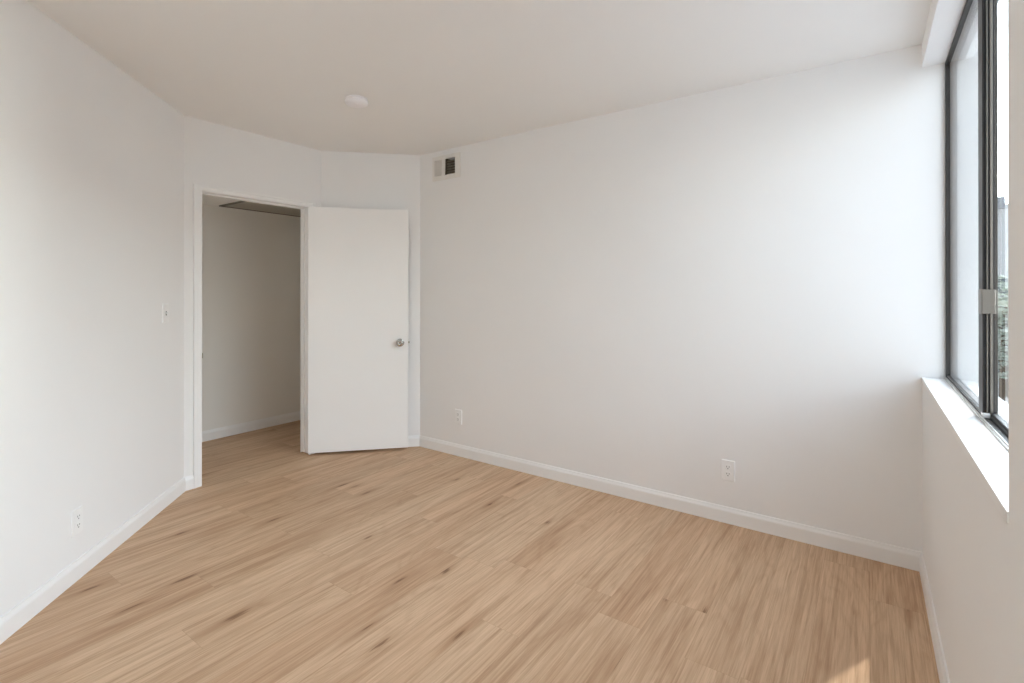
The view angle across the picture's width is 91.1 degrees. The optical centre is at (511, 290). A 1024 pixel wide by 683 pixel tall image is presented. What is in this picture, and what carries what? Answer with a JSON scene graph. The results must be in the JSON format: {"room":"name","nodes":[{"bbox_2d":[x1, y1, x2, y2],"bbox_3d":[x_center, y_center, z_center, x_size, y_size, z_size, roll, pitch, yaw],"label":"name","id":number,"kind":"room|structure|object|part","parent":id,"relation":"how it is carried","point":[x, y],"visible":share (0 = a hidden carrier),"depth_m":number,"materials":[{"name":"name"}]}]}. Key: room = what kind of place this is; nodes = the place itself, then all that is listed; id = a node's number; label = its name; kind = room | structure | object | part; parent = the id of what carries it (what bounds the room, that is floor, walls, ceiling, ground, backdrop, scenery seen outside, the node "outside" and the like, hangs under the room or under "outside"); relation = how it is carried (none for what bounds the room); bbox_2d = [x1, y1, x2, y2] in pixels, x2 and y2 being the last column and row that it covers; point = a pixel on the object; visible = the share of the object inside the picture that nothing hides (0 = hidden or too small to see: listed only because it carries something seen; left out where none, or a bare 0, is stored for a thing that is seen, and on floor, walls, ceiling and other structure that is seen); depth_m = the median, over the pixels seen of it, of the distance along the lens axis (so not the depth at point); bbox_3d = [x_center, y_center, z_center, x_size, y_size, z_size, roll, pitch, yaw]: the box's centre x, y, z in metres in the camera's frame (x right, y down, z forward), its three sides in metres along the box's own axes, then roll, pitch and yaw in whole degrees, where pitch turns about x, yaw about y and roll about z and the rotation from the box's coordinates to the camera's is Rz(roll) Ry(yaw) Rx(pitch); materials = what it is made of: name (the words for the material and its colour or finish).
{"room":"empty bedroom","nodes":[
{"label":"empty bedroom","id":0,"kind":"room"},
{"bbox_2d":[0,0,183,617],"bbox_3d":[-1.910,0.076,1.604,0.106,2.454,3.478,0,0,-10],"label":"wall","id":1,"kind":"structure","parent":0,"point":[92,159],"depth_m":2.30,"materials":[{"name":"paint"}]},
{"bbox_2d":[71,505,82,536],"bbox_3d":[-1.967,1.042,2.275,0.009,0.116,0.072,0,0,-9],"label":"wall outlet","id":2,"kind":"object","parent":1,"relation":"attached to","point":[77,514],"visible":1,"depth_m":2.27,"materials":[{"name":"white plastic"}]},
{"bbox_2d":[76,513,80,520],"bbox_3d":[-1.964,1.022,2.276,0.002,0.028,0.034,0,0,-10],"label":"receptacle","id":3,"kind":"object","parent":2,"relation":"attached to","point":[78,515],"depth_m":2.27,"materials":[{"name":"white plastic"}]},
{"bbox_2d":[0,477,185,643],"bbox_3d":[-1.848,1.258,1.590,0.013,0.089,3.434,0,0,-10],"label":"baseboard","id":4,"kind":"structure","parent":1,"relation":"attached to","point":[18,616],"depth_m":2.28,"materials":[{"name":"paint"}]},
{"bbox_2d":[162,304,168,322],"bbox_3d":[-2.094,0.135,3.046,0.018,0.116,0.072,0,0,-10],"label":"light switch","id":5,"kind":"object","parent":1,"relation":"attached to","point":[165,307],"visible":1,"depth_m":3.04,"materials":[{"name":"white plastic"}]},
{"bbox_2d":[202,195,238,205],"bbox_3d":[-2.291,-0.814,4.091,0.961,0.120,4.600,0,0,35],"label":"ceiling","id":6,"kind":"structure","parent":0,"point":[206,200],"depth_m":4.23,"materials":[{"name":"paint"}]},
{"bbox_2d":[219,201,300,216],"bbox_3d":[-2.050,-0.748,4.655,0.582,0.010,1.000,0,0,35],"label":"ceiling hatch","id":7,"kind":"object","parent":6,"relation":"attached to","point":[243,205],"visible":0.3,"depth_m":4.55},
{"bbox_2d":[202,204,300,430],"bbox_3d":[-2.724,0.081,4.396,0.100,2.454,4.800,0,0,35],"label":"wall","id":8,"kind":"structure","parent":0,"point":[251,260],"depth_m":4.68,"materials":[{"name":"paint"}]},
{"bbox_2d":[202,411,299,441],"bbox_3d":[-2.678,1.263,4.361,0.013,0.089,4.600,0,0,35],"label":"baseboard","id":9,"kind":"structure","parent":8,"relation":"attached to","point":[212,434],"depth_m":4.68,"materials":[{"name":"paint"}]},
{"bbox_2d":[184,115,320,476],"bbox_3d":[-1.895,0.580,3.725,0.106,3.454,1.097,0,0,35],"label":"wall","id":10,"kind":"structure","parent":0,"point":[215,155],"depth_m":3.49,"materials":[{"name":"paint"}]},
{"bbox_2d":[185,475,193,490],"bbox_3d":[-2.122,1.261,3.300,0.013,0.089,0.054,0,0,35],"label":"baseboard","id":11,"kind":"structure","parent":10,"relation":"attached to","point":[189,479],"depth_m":3.30,"materials":[{"name":"paint"}]},
{"bbox_2d":[193,184,314,488],"bbox_3d":[-1.897,0.299,3.722,0.137,2.015,0.893,0,0,35],"label":"door frame","id":12,"kind":"structure","parent":10,"relation":"in","point":[198,190],"depth_m":3.36,"materials":[{"name":"paint"}]},
{"bbox_3d":[-1.947,0.299,3.757,0.016,2.015,0.893,0,0,35],"label":"hall casing","id":13,"kind":"part","parent":12,"relation":"part of","materials":[{"name":"paint"}]},
{"bbox_2d":[308,207,409,452],"bbox_3d":[-1.235,0.309,4.070,0.794,1.952,0.154,0,0,-12],"label":"door","id":14,"kind":"structure","parent":12,"relation":"attached to","point":[358,341],"depth_m":4.05,"materials":[{"name":"paint"}]},
{"bbox_3d":[-0.910,0.423,4.087,0.054,0.054,0.056,0,0,-12],"label":"knob","id":15,"kind":"part","parent":14,"relation":"part of","materials":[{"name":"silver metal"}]},
{"bbox_2d":[321,151,419,435],"bbox_3d":[-1.177,0.080,4.226,0.883,2.454,0.106,0,0,-10],"label":"wall","id":16,"kind":"structure","parent":0,"point":[348,179],"depth_m":4.21,"materials":[{"name":"paint"}]},
{"bbox_2d":[408,435,419,446],"bbox_3d":[-1.167,1.263,4.166,0.796,0.089,0.013,0,0,-10],"label":"baseboard","id":17,"kind":"structure","parent":16,"relation":"attached to","point":[413,441],"depth_m":4.22,"materials":[{"name":"paint"}]},
{"bbox_2d":[0,420,939,682],"bbox_3d":[-0.829,1.385,2.622,5.241,0.160,5.500,0,0,35],"label":"floor","id":18,"kind":"structure","parent":0,"point":[286,564],"depth_m":2.15,"materials":[{"name":"brown wood"}]},
{"bbox_2d":[27,0,999,154],"bbox_3d":[-0.765,-1.221,1.798,4.180,0.140,4.220,0,0,35],"label":"ceiling","id":19,"kind":"structure","parent":0,"point":[433,75],"depth_m":2.40,"materials":[{"name":"paint"}]},
{"bbox_2d":[345,95,367,107],"bbox_3d":[-0.930,-1.128,3.005,0.135,0.042,0.135,0,0,35],"label":"smoke detector","id":20,"kind":"object","parent":19,"relation":"attached to","point":[355,101],"visible":1,"depth_m":2.96,"materials":[{"name":"plastic"}]},
{"bbox_2d":[420,32,978,551],"bbox_3d":[0.670,0.079,3.283,3.556,2.454,0.106,0,0,35],"label":"wall","id":21,"kind":"structure","parent":0,"point":[751,275],"depth_m":2.87,"materials":[{"name":"paint"}]},
{"bbox_2d":[432,152,459,181],"bbox_3d":[-0.508,-1.003,4.104,0.302,0.201,0.098,0,0,35],"label":"air vent","id":22,"kind":"object","parent":21,"relation":"in","point":[443,168],"visible":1,"depth_m":4.08,"materials":[{"name":"metal"}]},
{"bbox_2d":[455,409,461,424],"bbox_3d":[-0.427,0.999,3.987,0.072,0.116,0.008,0,0,35],"label":"wall outlet","id":23,"kind":"object","parent":21,"relation":"attached to","point":[458,413],"visible":1,"depth_m":3.98,"materials":[{"name":"white plastic"}]},
{"bbox_2d":[419,435,922,570],"bbox_3d":[0.564,1.261,3.283,3.292,0.089,0.013,0,0,35],"label":"baseboard","id":24,"kind":"structure","parent":21,"relation":"attached to","point":[857,546],"depth_m":2.89,"materials":[{"name":"paint"}]},
{"bbox_2d":[721,459,734,481],"bbox_3d":[1.215,1.010,2.825,0.072,0.116,0.008,0,0,35],"label":"wall outlet","id":25,"kind":"object","parent":21,"relation":"attached to","point":[727,466],"visible":1,"depth_m":2.82,"materials":[{"name":"white plastic"}]},
{"bbox_2d":[922,0,977,67],"bbox_3d":[1.465,-1.097,1.582,0.150,0.109,1.754,0,0,35],"label":"wall","id":26,"kind":"structure","parent":0,"point":[944,16],"depth_m":2.02,"materials":[{"name":"paint"}]},
{"bbox_2d":[922,0,1023,682],"bbox_3d":[1.134,-0.425,1.052,0.220,3.454,5.000,0,0,35],"label":"wall","id":27,"kind":"structure","parent":0,"point":[974,559],"depth_m":1.09,"materials":[{"name":"paint"}]},
{"bbox_2d":[919,552,949,682],"bbox_3d":[0.750,1.257,0.709,0.013,0.089,4.000,0,0,35],"label":"baseboard","id":28,"kind":"structure","parent":27,"relation":"attached to","point":[934,629],"depth_m":1.86,"materials":[{"name":"paint"}]},
{"bbox_2d":[922,0,1008,523],"bbox_3d":[1.452,-0.310,1.589,0.126,1.464,1.755,0,0,35],"label":"window","id":29,"kind":"structure","parent":27,"relation":"in","point":[975,422],"depth_m":1.60,"materials":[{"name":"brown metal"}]},
{"bbox_3d":[1.743,-0.322,1.944,0.004,1.410,0.815,0,0,35],"label":"pane","id":30,"kind":"part","parent":29,"relation":"part of","materials":[{"name":"clear glass"}]},
{"bbox_3d":[1.438,0.411,1.599,0.089,0.022,1.754,0,0,35],"label":"sill","id":31,"kind":"part","parent":29,"relation":"part of","materials":[{"name":"paint"}]},
{"bbox_3d":[1.726,-0.322,1.921,0.016,1.421,0.889,0,0,35],"label":"sash","id":32,"kind":"part","parent":29,"relation":"part of","materials":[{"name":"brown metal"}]},
{"bbox_3d":[1.487,-0.322,1.565,0.041,1.442,1.754,0,0,35],"label":"frame","id":33,"kind":"part","parent":29,"relation":"part of","materials":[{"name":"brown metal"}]},
{"bbox_3d":[1.259,-0.321,1.227,0.015,1.425,0.923,0,0,35],"label":"sash","id":34,"kind":"part","parent":29,"relation":"part of","materials":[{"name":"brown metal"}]},
{"label":"outside","id":35,"kind":"structure","parent":0,"visible":0},
{"bbox_3d":[40.025,4.760,5.977,62.000,0.300,130.000,0,0,35],"label":"ground","id":36,"kind":"structure","parent":35,"visible":0},
{"bbox_2d":[998,196,1007,395],"bbox_3d":[25.945,0.041,23.306,9.300,9.200,8.300,0,0,35],"label":"apartment building","id":37,"kind":"structure","parent":36,"relation":"on","point":[1002,207],"depth_m":21.73,"materials":[{"name":"paint"}]},
{"bbox_3d":[21.149,0.088,21.724,1.360,1.260,0.025,0,0,35],"label":"pane","id":38,"kind":"part","parent":37,"relation":"part of","materials":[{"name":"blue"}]},
{"bbox_2d":[998,271,1008,403],"bbox_3d":[14.477,2.030,14.821,4.076,5.193,4.094,0,0,35],"label":"street tree","id":39,"kind":"object","parent":36,"relation":"on","point":[1003,310],"visible":0.15,"depth_m":14.65,"materials":[{"name":"green plant"}]}
]}

